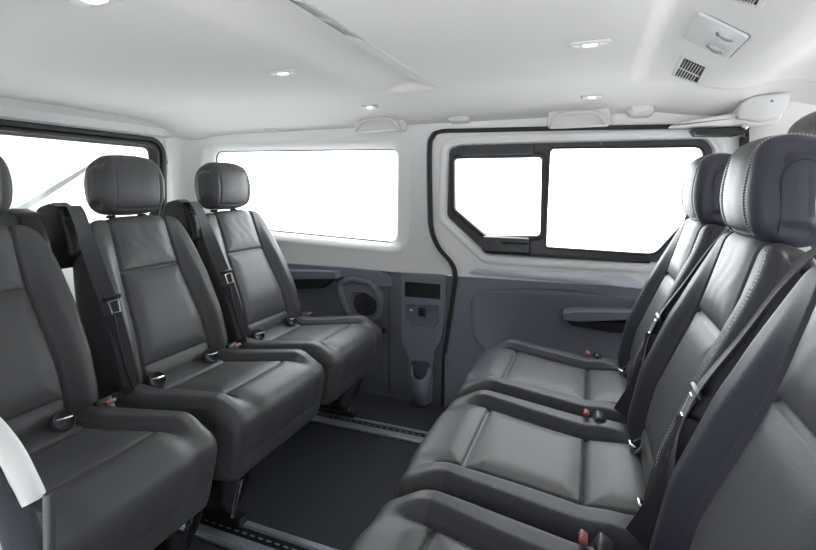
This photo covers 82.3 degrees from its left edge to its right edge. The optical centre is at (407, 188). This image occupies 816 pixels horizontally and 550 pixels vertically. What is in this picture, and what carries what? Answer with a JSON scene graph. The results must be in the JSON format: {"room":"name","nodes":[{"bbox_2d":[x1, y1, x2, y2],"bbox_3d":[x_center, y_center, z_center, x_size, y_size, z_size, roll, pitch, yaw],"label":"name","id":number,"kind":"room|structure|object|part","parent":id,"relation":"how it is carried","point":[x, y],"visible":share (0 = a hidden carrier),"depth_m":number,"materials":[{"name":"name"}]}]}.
{"room":"vehicle interior","nodes":[
{"label":"vehicle interior","id":0,"kind":"room"},
{"bbox_2d":[61,137,166,302],"bbox_3d":[-1.719,0.330,2.075,0.015,1.480,1.800,0,0,21],"label":"wall","id":1,"kind":"structure","parent":0,"point":[68,272],"depth_m":2.27,"materials":[{"name":"white plastic"}]},
{"bbox_2d":[0,119,166,215],"bbox_3d":[-1.781,0.005,2.074,0.150,0.610,1.565,0,0,21],"label":"window","id":2,"kind":"structure","parent":1,"relation":"in","point":[155,149],"depth_m":2.34,"materials":[{"name":"black rubber"}]},
{"bbox_3d":[-1.734,-0.025,2.338,0.008,0.278,0.400,0,0,21],"label":"wiper arm","id":3,"kind":"part","parent":2,"relation":"part of","materials":[{"name":"grey plastic"}]},
{"bbox_2d":[0,96,174,138],"bbox_3d":[-1.700,-0.350,2.056,0.050,0.110,1.780,0,0,21],"label":"trim","id":4,"kind":"structure","parent":1,"relation":"attached to","point":[10,108],"depth_m":2.25,"materials":[{"name":"grey plastic"}]},
{"bbox_2d":[98,389,448,549],"bbox_3d":[0.032,1.070,1.363,3.780,0.040,1.860,0,0,21],"label":"floor","id":5,"kind":"structure","parent":0,"point":[326,484],"depth_m":1.71,"materials":[{"name":"carpet"}]},
{"bbox_2d":[42,490,55,549],"bbox_3d":[-0.460,0.719,0.599,0.011,0.661,0.014,0,0,21],"label":"trim","id":6,"kind":"structure","parent":5,"relation":"on","point":[48,498],"depth_m":0.59,"materials":[{"name":"grey plastic"}]},
{"bbox_2d":[0,156,216,549],"bbox_3d":[-0.947,0.457,1.147,0.865,1.166,0.518,0,0,21],"label":"passenger seat","id":7,"kind":"object","parent":5,"relation":"on","point":[121,478],"visible":0.91,"depth_m":1.19,"materials":[{"name":"grey leather"}]},
{"bbox_3d":[-1.206,-0.028,1.243,0.090,0.194,0.184,0,0,21],"label":"panel","id":8,"kind":"part","parent":7,"relation":"part of","materials":[{"name":"grey leather"}]},
{"bbox_3d":[-1.105,0.411,1.204,0.285,0.626,0.468,0,0,21],"label":"backrest","id":9,"kind":"part","parent":7,"relation":"part of","materials":[{"name":"grey leather"}]},
{"bbox_2d":[48,410,75,431],"bbox_3d":[-0.915,0.616,1.236,0.052,0.055,0.060,0,0,21],"label":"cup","id":10,"kind":"object","parent":7,"relation":"on","point":[58,420],"depth_m":1.24,"materials":[{"name":"black plastic"}]},
{"bbox_2d":[18,412,216,549],"bbox_3d":[-0.811,0.705,1.088,0.555,0.240,0.478,0,0,21],"label":"cushion","id":11,"kind":"object","parent":7,"relation":"on","point":[120,480],"depth_m":1.06,"materials":[{"name":"grey leather"}]},
{"bbox_3d":[-0.669,0.918,1.290,0.289,0.244,0.036,0,0,21],"label":"leg","id":12,"kind":"part","parent":7,"relation":"part of","materials":[{"name":"black plastic"}]},
{"bbox_2d":[177,516,336,549],"bbox_3d":[-0.145,1.044,1.268,2.600,0.013,0.106,0,0,21],"label":"rail","id":13,"kind":"object","parent":5,"relation":"on","point":[251,536],"visible":0.3,"depth_m":1.39,"materials":[{"name":"silver metal"}]},
{"bbox_2d":[36,155,324,527],"bbox_3d":[-0.761,0.457,1.619,0.864,1.166,0.503,0,0,21],"label":"passenger seat","id":14,"kind":"object","parent":13,"relation":"on","point":[147,303],"visible":0.92,"depth_m":1.54,"materials":[{"name":"grey leather"}]},
{"bbox_3d":[-0.911,0.365,1.451,0.021,0.039,0.037,0,0,21],"label":"tongue plate","id":15,"kind":"part","parent":14,"relation":"part of","materials":[{"name":"silver metal"}]},
{"bbox_3d":[-1.017,-0.028,1.722,0.090,0.194,0.184,0,0,21],"label":"panel","id":16,"kind":"part","parent":14,"relation":"part of","materials":[{"name":"grey leather"}]},
{"bbox_3d":[-0.916,0.411,1.683,0.285,0.626,0.468,0,0,21],"label":"backrest","id":17,"kind":"part","parent":14,"relation":"part of","materials":[{"name":"grey leather"}]},
{"bbox_2d":[145,371,165,387],"bbox_3d":[-0.811,0.616,1.502,0.052,0.055,0.060,0,0,21],"label":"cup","id":18,"kind":"object","parent":14,"relation":"on","point":[154,379],"depth_m":1.50,"materials":[{"name":"black plastic"}]},
{"bbox_2d":[202,348,218,362],"bbox_3d":[-0.726,0.616,1.716,0.052,0.055,0.060,0,0,21],"label":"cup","id":19,"kind":"object","parent":14,"relation":"on","point":[210,355],"depth_m":1.72,"materials":[{"name":"black plastic"}]},
{"bbox_2d":[112,349,324,480],"bbox_3d":[-0.622,0.705,1.567,0.555,0.240,0.478,0,0,21],"label":"cushion","id":20,"kind":"object","parent":14,"relation":"on","point":[251,401],"depth_m":1.44,"materials":[{"name":"grey leather"}]},
{"bbox_3d":[-0.595,0.918,1.476,0.289,0.244,0.036,0,0,21],"label":"leg","id":21,"kind":"part","parent":14,"relation":"part of","materials":[{"name":"black plastic"}]},
{"bbox_2d":[396,133,815,549],"bbox_3d":[0.422,0.467,1.058,0.826,1.145,0.492,0,0,21],"label":"passenger seat","id":22,"kind":"object","parent":13,"relation":"on","point":[556,472],"visible":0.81,"depth_m":0.95,"materials":[{"name":"grey leather"}]},
{"bbox_2d":[396,390,645,549],"bbox_3d":[0.300,0.705,1.107,0.555,0.240,0.478,0,0,21],"label":"cushion","id":23,"kind":"object","parent":22,"relation":"on","point":[556,472],"depth_m":1.04,"materials":[{"name":"grey leather"}]},
{"bbox_2d":[628,438,642,457],"bbox_3d":[0.550,0.624,1.116,0.052,0.055,0.060,0,0,21],"label":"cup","id":24,"kind":"object","parent":22,"relation":"on","point":[635,448],"depth_m":1.11,"materials":[{"name":"metal"}]},
{"bbox_2d":[637,498,643,507],"bbox_3d":[0.466,0.624,0.902,0.052,0.055,0.060,0,0,21],"label":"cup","id":25,"kind":"object","parent":22,"relation":"on","point":[639,500],"depth_m":0.91,"materials":[{"name":"silver metal"}]},
{"bbox_3d":[0.483,0.375,0.805,0.021,0.039,0.037,0,0,21],"label":"tongue plate","id":26,"kind":"part","parent":22,"relation":"part of","materials":[{"name":"silver metal"}]},
{"bbox_3d":[0.628,0.406,0.978,0.257,0.633,0.468,0,0,21],"label":"backrest","id":27,"kind":"part","parent":22,"relation":"part of","materials":[{"name":"grey leather"}]},
{"bbox_3d":[0.705,-0.011,0.947,0.089,0.189,0.168,0,0,21],"label":"panel","id":28,"kind":"part","parent":22,"relation":"part of","materials":[{"name":"grey leather"}]},
{"bbox_2d":[310,411,427,443],"bbox_3d":[0.119,1.044,1.940,2.600,0.013,0.088,0,0,21],"label":"rail","id":29,"kind":"object","parent":5,"relation":"on","point":[358,424],"visible":0.15,"depth_m":2.04,"materials":[{"name":"silver metal"}]},
{"bbox_2d":[161,162,381,417],"bbox_3d":[-0.581,0.457,2.077,0.864,1.166,0.503,0,0,21],"label":"passenger seat","id":30,"kind":"object","parent":29,"relation":"on","point":[252,281],"visible":0.81,"depth_m":2.05,"materials":[{"name":"grey leather"}]},
{"bbox_3d":[-0.731,0.365,1.909,0.021,0.039,0.037,0,0,21],"label":"tongue plate","id":31,"kind":"part","parent":30,"relation":"part of","materials":[{"name":"silver metal"}]},
{"bbox_3d":[-0.837,-0.028,2.180,0.090,0.194,0.184,0,0,21],"label":"panel","id":32,"kind":"part","parent":30,"relation":"part of","materials":[{"name":"grey leather"}]},
{"bbox_3d":[-0.736,0.411,2.141,0.285,0.626,0.468,0,0,21],"label":"backrest","id":33,"kind":"part","parent":30,"relation":"part of","materials":[{"name":"grey leather"}]},
{"bbox_2d":[251,329,264,339],"bbox_3d":[-0.630,0.616,1.959,0.052,0.055,0.060,0,0,21],"label":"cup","id":34,"kind":"object","parent":30,"relation":"on","point":[256,334],"depth_m":1.96,"materials":[{"name":"black plastic"}]},
{"bbox_2d":[284,315,296,325],"bbox_3d":[-0.546,0.616,2.173,0.052,0.055,0.060,0,0,21],"label":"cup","id":35,"kind":"object","parent":30,"relation":"on","point":[289,320],"depth_m":2.17,"materials":[{"name":"black plastic"}]},
{"bbox_2d":[264,315,381,404],"bbox_3d":[-0.442,0.705,2.025,0.555,0.240,0.478,0,0,21],"label":"cushion","id":36,"kind":"object","parent":30,"relation":"on","point":[347,348],"depth_m":1.93,"materials":[{"name":"grey leather"}]},
{"bbox_3d":[-0.325,0.918,2.162,0.289,0.244,0.036,0,0,21],"label":"leg","id":37,"kind":"part","parent":30,"relation":"part of","materials":[{"name":"black plastic"}]},
{"bbox_2d":[457,153,731,424],"bbox_3d":[0.604,0.467,1.518,0.826,1.145,0.492,0,0,21],"label":"passenger seat","id":38,"kind":"object","parent":29,"relation":"on","point":[568,382],"visible":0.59,"depth_m":1.44,"materials":[{"name":"grey leather"}]},
{"bbox_2d":[457,339,627,424],"bbox_3d":[0.481,0.705,1.568,0.555,0.240,0.478,0,0,21],"label":"cushion","id":39,"kind":"object","parent":38,"relation":"on","point":[568,382],"depth_m":1.53,"materials":[{"name":"grey leather"}]},
{"bbox_2d":[618,365,627,376],"bbox_3d":[0.731,0.624,1.577,0.052,0.055,0.060,0,0,21],"label":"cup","id":40,"kind":"object","parent":38,"relation":"on","point":[623,372],"depth_m":1.57,"materials":[{"name":"metal"}]},
{"bbox_3d":[0.665,0.375,1.265,0.021,0.039,0.037,0,0,21],"label":"tongue plate","id":41,"kind":"part","parent":38,"relation":"part of","materials":[{"name":"silver metal"}]},
{"bbox_3d":[0.809,0.406,1.438,0.257,0.633,0.468,0,0,21],"label":"backrest","id":42,"kind":"part","parent":38,"relation":"part of","materials":[{"name":"grey leather"}]},
{"bbox_3d":[0.887,-0.011,1.408,0.089,0.189,0.168,0,0,21],"label":"panel","id":43,"kind":"part","parent":38,"relation":"part of","materials":[{"name":"grey leather"}]},
{"bbox_2d":[401,272,446,405],"bbox_3d":[0.070,0.730,2.265,0.227,0.631,0.078,0,0,21],"label":"panel","id":44,"kind":"object","parent":5,"relation":"on","point":[422,295],"visible":0.98,"depth_m":2.27,"materials":[{"name":"grey plastic"}]},
{"bbox_2d":[410,361,429,378],"bbox_3d":[0.065,0.887,2.289,0.104,0.101,0.024,0,0,21],"label":"cup holder","id":45,"kind":"object","parent":44,"relation":"on","point":[419,369],"depth_m":2.30,"materials":[{"name":"grey plastic"}]},
{"bbox_2d":[411,365,429,405],"bbox_3d":[0.052,0.951,2.257,0.098,0.174,0.051,0,0,21],"label":"cup holder","id":46,"kind":"object","parent":44,"relation":"on","point":[420,388],"depth_m":2.24,"materials":[{"name":"grey plastic"}]},
{"bbox_2d":[405,304,438,326],"bbox_3d":[0.070,0.615,2.280,0.179,0.112,0.013,0,0,21],"label":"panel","id":47,"kind":"object","parent":44,"relation":"attached to","point":[416,315],"depth_m":2.28,"materials":[{"name":"grey plastic"}]},
{"bbox_2d":[418,307,425,316],"bbox_3d":[0.068,0.601,2.282,0.036,0.044,0.014,0,0,21],"label":"power socket","id":48,"kind":"object","parent":44,"relation":"attached to","point":[421,310],"depth_m":2.28,"materials":[{"name":"black plastic"}]},
{"bbox_2d":[405,282,439,298],"bbox_3d":[0.073,0.493,2.281,0.184,0.074,0.017,0,0,21],"label":"tray","id":49,"kind":"object","parent":44,"relation":"on","point":[413,290],"depth_m":2.29,"materials":[{"name":"black plastic"}]},
{"bbox_2d":[349,265,815,549],"bbox_3d":[0.243,0.467,0.604,0.826,1.145,0.492,0,0,21],"label":"passenger seat","id":50,"kind":"object","parent":5,"relation":"on","point":[745,478],"visible":1,"depth_m":0.66,"materials":[{"name":"grey leather"}]},
{"bbox_2d":[788,111,815,259],"bbox_3d":[1.408,0.418,1.090,0.808,1.258,0.478,0,0,21],"label":"passenger seat","id":51,"kind":"object","parent":5,"relation":"on","point":[806,124],"visible":0.3,"depth_m":1.21,"materials":[{"name":"grey leather"}]},
{"bbox_2d":[204,123,451,274],"bbox_3d":[-0.621,0.040,2.583,1.850,0.820,0.012,0,0,21],"label":"wall","id":52,"kind":"structure","parent":0,"point":[421,255],"depth_m":2.35,"materials":[{"name":"white plastic"}]},
{"bbox_2d":[165,137,204,201],"bbox_3d":[-1.337,0.350,2.808,0.220,1.400,0.052,0,0,-16],"label":"trim","id":53,"kind":"structure","parent":52,"relation":"attached to","point":[182,155],"depth_m":2.82,"materials":[{"name":"white plastic"}]},
{"bbox_2d":[199,137,412,253],"bbox_3d":[-0.606,0.024,2.605,1.388,0.607,0.074,0,0,21],"label":"window frame","id":54,"kind":"structure","parent":52,"relation":"in","point":[211,151],"depth_m":2.48,"materials":[{"name":"white plastic"}]},
{"bbox_2d":[287,263,392,288],"bbox_3d":[-0.460,0.487,2.474,0.803,0.150,0.077,0,0,21],"label":"trim","id":55,"kind":"structure","parent":52,"relation":"attached to","point":[304,276],"depth_m":2.45,"materials":[{"name":"grey plastic"}]},
{"bbox_2d":[336,277,384,321],"bbox_3d":[-0.253,0.571,2.419,0.283,0.241,0.028,0,0,21],"label":"speaker","id":56,"kind":"object","parent":52,"relation":"attached to","point":[357,296],"visible":0.91,"depth_m":2.41},
{"bbox_2d":[354,293,376,314],"bbox_3d":[-0.220,0.590,2.396,0.132,0.110,0.003,0,0,21],"label":"speaker grille","id":57,"kind":"object","parent":56,"relation":"attached to","point":[364,303],"depth_m":2.40,"materials":[{"name":"black plastic"}]},
{"bbox_2d":[296,271,455,405],"bbox_3d":[-0.600,0.734,2.584,1.890,0.632,0.030,0,0,21],"label":"trim","id":58,"kind":"structure","parent":52,"relation":"attached to","point":[389,377],"depth_m":2.37,"materials":[{"name":"grey plastic"}]},
{"bbox_2d":[445,282,446,407],"bbox_3d":[0.182,0.750,2.250,0.008,0.600,0.020,0,0,21],"label":"trim","id":59,"kind":"structure","parent":52,"relation":"attached to","point":[446,282],"depth_m":2.24,"materials":[{"name":"grey"}]},
{"bbox_2d":[426,130,744,403],"bbox_3d":[0.697,0.375,2.041,1.303,1.326,0.008,0,0,21],"label":"trim","id":60,"kind":"structure","parent":52,"relation":"attached to","point":[436,130],"depth_m":2.25,"materials":[{"name":"grey rubber"}]},
{"bbox_2d":[432,112,742,286],"bbox_3d":[0.733,0.040,2.053,1.340,0.820,0.026,0,0,21],"label":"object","id":61,"kind":"structure","parent":52,"relation":"in","point":[466,254],"depth_m":2.12,"materials":[{"name":"white plastic"}]},
{"bbox_2d":[469,267,642,288],"bbox_3d":[0.636,0.393,2.083,0.742,0.051,0.017,0,0,21],"label":"trim","id":62,"kind":"structure","parent":61,"relation":"attached to","point":[605,280],"depth_m":2.05,"materials":[{"name":"grey plastic"}]},
{"bbox_2d":[447,139,711,262],"bbox_3d":[0.699,0.048,2.055,1.101,0.522,0.065,0,0,21],"label":"window","id":63,"kind":"structure","parent":61,"relation":"attached to","point":[522,245],"depth_m":2.10,"materials":[{"name":"grey plastic"}]},
{"bbox_3d":[0.414,0.037,2.180,0.451,0.411,0.019,0,0,21],"label":"sliding sash","id":64,"kind":"part","parent":63,"relation":"part of","materials":[{"name":"glass"}]},
{"bbox_3d":[0.483,0.243,2.112,0.125,0.014,0.012,0,0,21],"label":"latch lever","id":65,"kind":"part","parent":63,"relation":"part of","materials":[{"name":"black plastic"}]},
{"bbox_3d":[0.684,0.299,2.069,0.691,0.019,0.012,0,0,21],"label":"frame rail","id":66,"kind":"part","parent":63,"relation":"part of","materials":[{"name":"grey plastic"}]},
{"bbox_3d":[0.903,0.045,1.990,0.626,0.468,0.007,0,0,21],"label":"fixed sash","id":67,"kind":"part","parent":63,"relation":"part of","materials":[{"name":"glass"}]},
{"bbox_2d":[428,124,748,405],"bbox_3d":[0.725,0.376,2.013,1.366,1.332,0.093,0,0,21],"label":"door frame","id":68,"kind":"structure","parent":52,"relation":"attached to","point":[572,318],"depth_m":2.11,"materials":[{"name":"grey plastic"}]},
{"bbox_2d":[0,0,815,139],"bbox_3d":[0.032,-0.356,1.364,3.780,0.270,1.872,0,0,21],"label":"ceiling","id":69,"kind":"structure","parent":0,"point":[190,69],"depth_m":1.53,"materials":[{"name":"white fabric"}]},
{"bbox_2d":[64,0,126,7],"bbox_3d":[-0.690,-0.422,1.026,0.150,0.017,0.075,0,0,21],"label":"recessed light","id":70,"kind":"object","parent":69,"relation":"in","point":[82,3],"visible":1,"depth_m":1.04,"materials":[{"name":"grey plastic"}]},
{"bbox_2d":[264,128,279,131],"bbox_3d":[-0.759,-0.356,2.602,0.117,0.074,0.055,0,0,21],"label":"coat hook","id":71,"kind":"object","parent":69,"relation":"attached to","point":[268,129],"visible":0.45,"depth_m":2.59,"materials":[{"name":"white plastic"}]},
{"bbox_2d":[268,69,297,75],"bbox_3d":[-0.451,-0.421,1.686,0.115,0.017,0.042,0,0,21],"label":"recessed light","id":72,"kind":"object","parent":69,"relation":"in","point":[284,71],"visible":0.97,"depth_m":1.67,"materials":[{"name":"grey plastic"}]},
{"bbox_2d":[288,0,362,40],"bbox_3d":[-0.211,-0.439,1.212,0.058,0.031,0.300,0,0,21],"label":"ceiling vent","id":73,"kind":"object","parent":69,"relation":"in","point":[302,4],"visible":0.97,"depth_m":1.20,"materials":[{"name":"grey plastic"}]},
{"bbox_2d":[361,104,378,108],"bbox_3d":[-0.179,-0.390,2.205,0.085,0.024,0.036,0,0,21],"label":"recessed light","id":74,"kind":"object","parent":69,"relation":"in","point":[372,106],"visible":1,"depth_m":2.19,"materials":[{"name":"grey plastic"}]},
{"bbox_2d":[304,0,436,86],"bbox_3d":[-0.148,-0.384,1.262,0.004,0.086,1.441,0,0,21],"label":"trim","id":75,"kind":"structure","parent":69,"relation":"attached to","point":[304,0],"depth_m":1.30,"materials":[{"name":"grey plastic"}]},
{"bbox_2d":[355,117,406,133],"bbox_3d":[-0.145,-0.325,2.336,0.269,0.079,0.078,0,0,21],"label":"handle","id":76,"kind":"object","parent":69,"relation":"attached to","point":[384,124],"visible":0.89,"depth_m":2.32,"materials":[{"name":"white plastic"}]},
{"bbox_2d":[448,116,470,123],"bbox_3d":[0.243,-0.349,2.207,0.122,0.074,0.055,0,0,21],"label":"coat hook","id":77,"kind":"object","parent":69,"relation":"attached to","point":[458,119],"visible":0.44,"depth_m":2.19,"materials":[{"name":"white plastic"}]},
{"bbox_2d":[547,108,609,128],"bbox_3d":[0.725,-0.303,1.994,0.254,0.079,0.078,0,0,21],"label":"handle","id":78,"kind":"object","parent":69,"relation":"attached to","point":[595,117],"visible":1,"depth_m":1.98,"materials":[{"name":"white plastic"}]},
{"bbox_2d":[569,38,611,47],"bbox_3d":[0.527,-0.421,1.353,0.115,0.017,0.038,0,0,21],"label":"recessed light","id":79,"kind":"object","parent":69,"relation":"in","point":[591,43],"visible":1,"depth_m":1.34,"materials":[{"name":"grey plastic"}]},
{"bbox_2d":[581,94,602,98],"bbox_3d":[0.744,-0.376,1.888,0.085,0.023,0.031,0,0,21],"label":"recessed light","id":80,"kind":"object","parent":69,"relation":"in","point":[594,96],"visible":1,"depth_m":1.88,"materials":[{"name":"grey plastic"}]},
{"bbox_2d":[626,105,653,117],"bbox_3d":[0.958,-0.334,1.925,0.112,0.074,0.055,0,0,21],"label":"coat hook","id":81,"kind":"object","parent":69,"relation":"attached to","point":[644,111],"visible":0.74,"depth_m":1.91,"materials":[{"name":"white plastic"}]},
{"bbox_2d":[671,55,709,84],"bbox_3d":[0.980,-0.412,1.619,0.096,0.077,0.194,0,0,21],"label":"ceiling vent","id":82,"kind":"object","parent":69,"relation":"in","point":[688,69],"visible":0.98,"depth_m":1.61,"materials":[{"name":"grey plastic"}]},
{"bbox_2d":[683,12,750,57],"bbox_3d":[0.848,-0.424,1.291,0.135,0.076,0.260,0,0,21],"label":"control panel","id":83,"kind":"object","parent":69,"relation":"attached to","point":[708,32],"visible":1,"depth_m":1.26,"materials":[{"name":"grey plastic"}]},
{"bbox_2d":[731,0,765,8],"bbox_3d":[0.745,-0.423,1.009,0.067,0.041,0.110,0,0,21],"label":"ceiling vent","id":84,"kind":"object","parent":69,"relation":"in","point":[758,4],"visible":1,"depth_m":1.04,"materials":[{"name":"grey plastic"}]},
{"bbox_2d":[749,101,815,251],"bbox_3d":[1.558,0.315,1.654,0.608,1.470,0.082,0,0,31],"label":"wall","id":85,"kind":"structure","parent":0,"point":[794,111],"depth_m":1.72,"materials":[{"name":"white plastic"}]},
{"bbox_2d":[689,123,748,147],"bbox_3d":[1.202,-0.072,1.792,0.199,0.343,0.104,0,0,21],"label":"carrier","id":86,"kind":"object","parent":85,"relation":"attached to","point":[727,131],"visible":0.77,"depth_m":1.78,"materials":[{"name":"black plastic"}]},
{"bbox_3d":[1.196,-0.217,1.804,0.180,0.033,0.065,0,0,21],"label":"carrier arm","id":87,"kind":"part","parent":86,"relation":"part of","materials":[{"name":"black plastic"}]},
{"bbox_2d":[668,92,789,128],"bbox_3d":[1.214,-0.292,1.785,0.375,0.112,0.109,0,0,21],"label":"trim","id":88,"kind":"structure","parent":85,"relation":"attached to","point":[761,110],"depth_m":1.71,"materials":[{"name":"grey plastic"}]},
{"bbox_3d":[-1.313,0.060,0.931,1.675,0.780,0.020,0,0,21],"label":"wall","id":89,"kind":"structure","parent":0,"visible":0},
{"bbox_2d":[0,466,41,549],"bbox_3d":[-0.559,0.434,0.629,0.206,0.192,0.040,0,0,21],"label":"trim","id":90,"kind":"structure","parent":89,"relation":"attached to","point":[20,528],"depth_m":0.60,"materials":[{"name":"grey plastic"}]},
{"bbox_2d":[0,417,45,506],"bbox_3d":[-0.569,0.360,0.649,0.169,0.117,0.032,0,0,21],"label":"trim","id":91,"kind":"structure","parent":89,"relation":"attached to","point":[16,463],"depth_m":0.63,"materials":[{"name":"white plastic"}]},
{"label":"outside","id":92,"kind":"structure","parent":0,"visible":0},
{"bbox_2d":[263,218,674,252],"bbox_3d":[0.000,1.550,0.000,40.000,0.020,40.000,0,0,21],"label":"ground","id":93,"kind":"structure","parent":92,"point":[609,239],"depth_m":16.53,"materials":[{"name":"white"}]}
]}

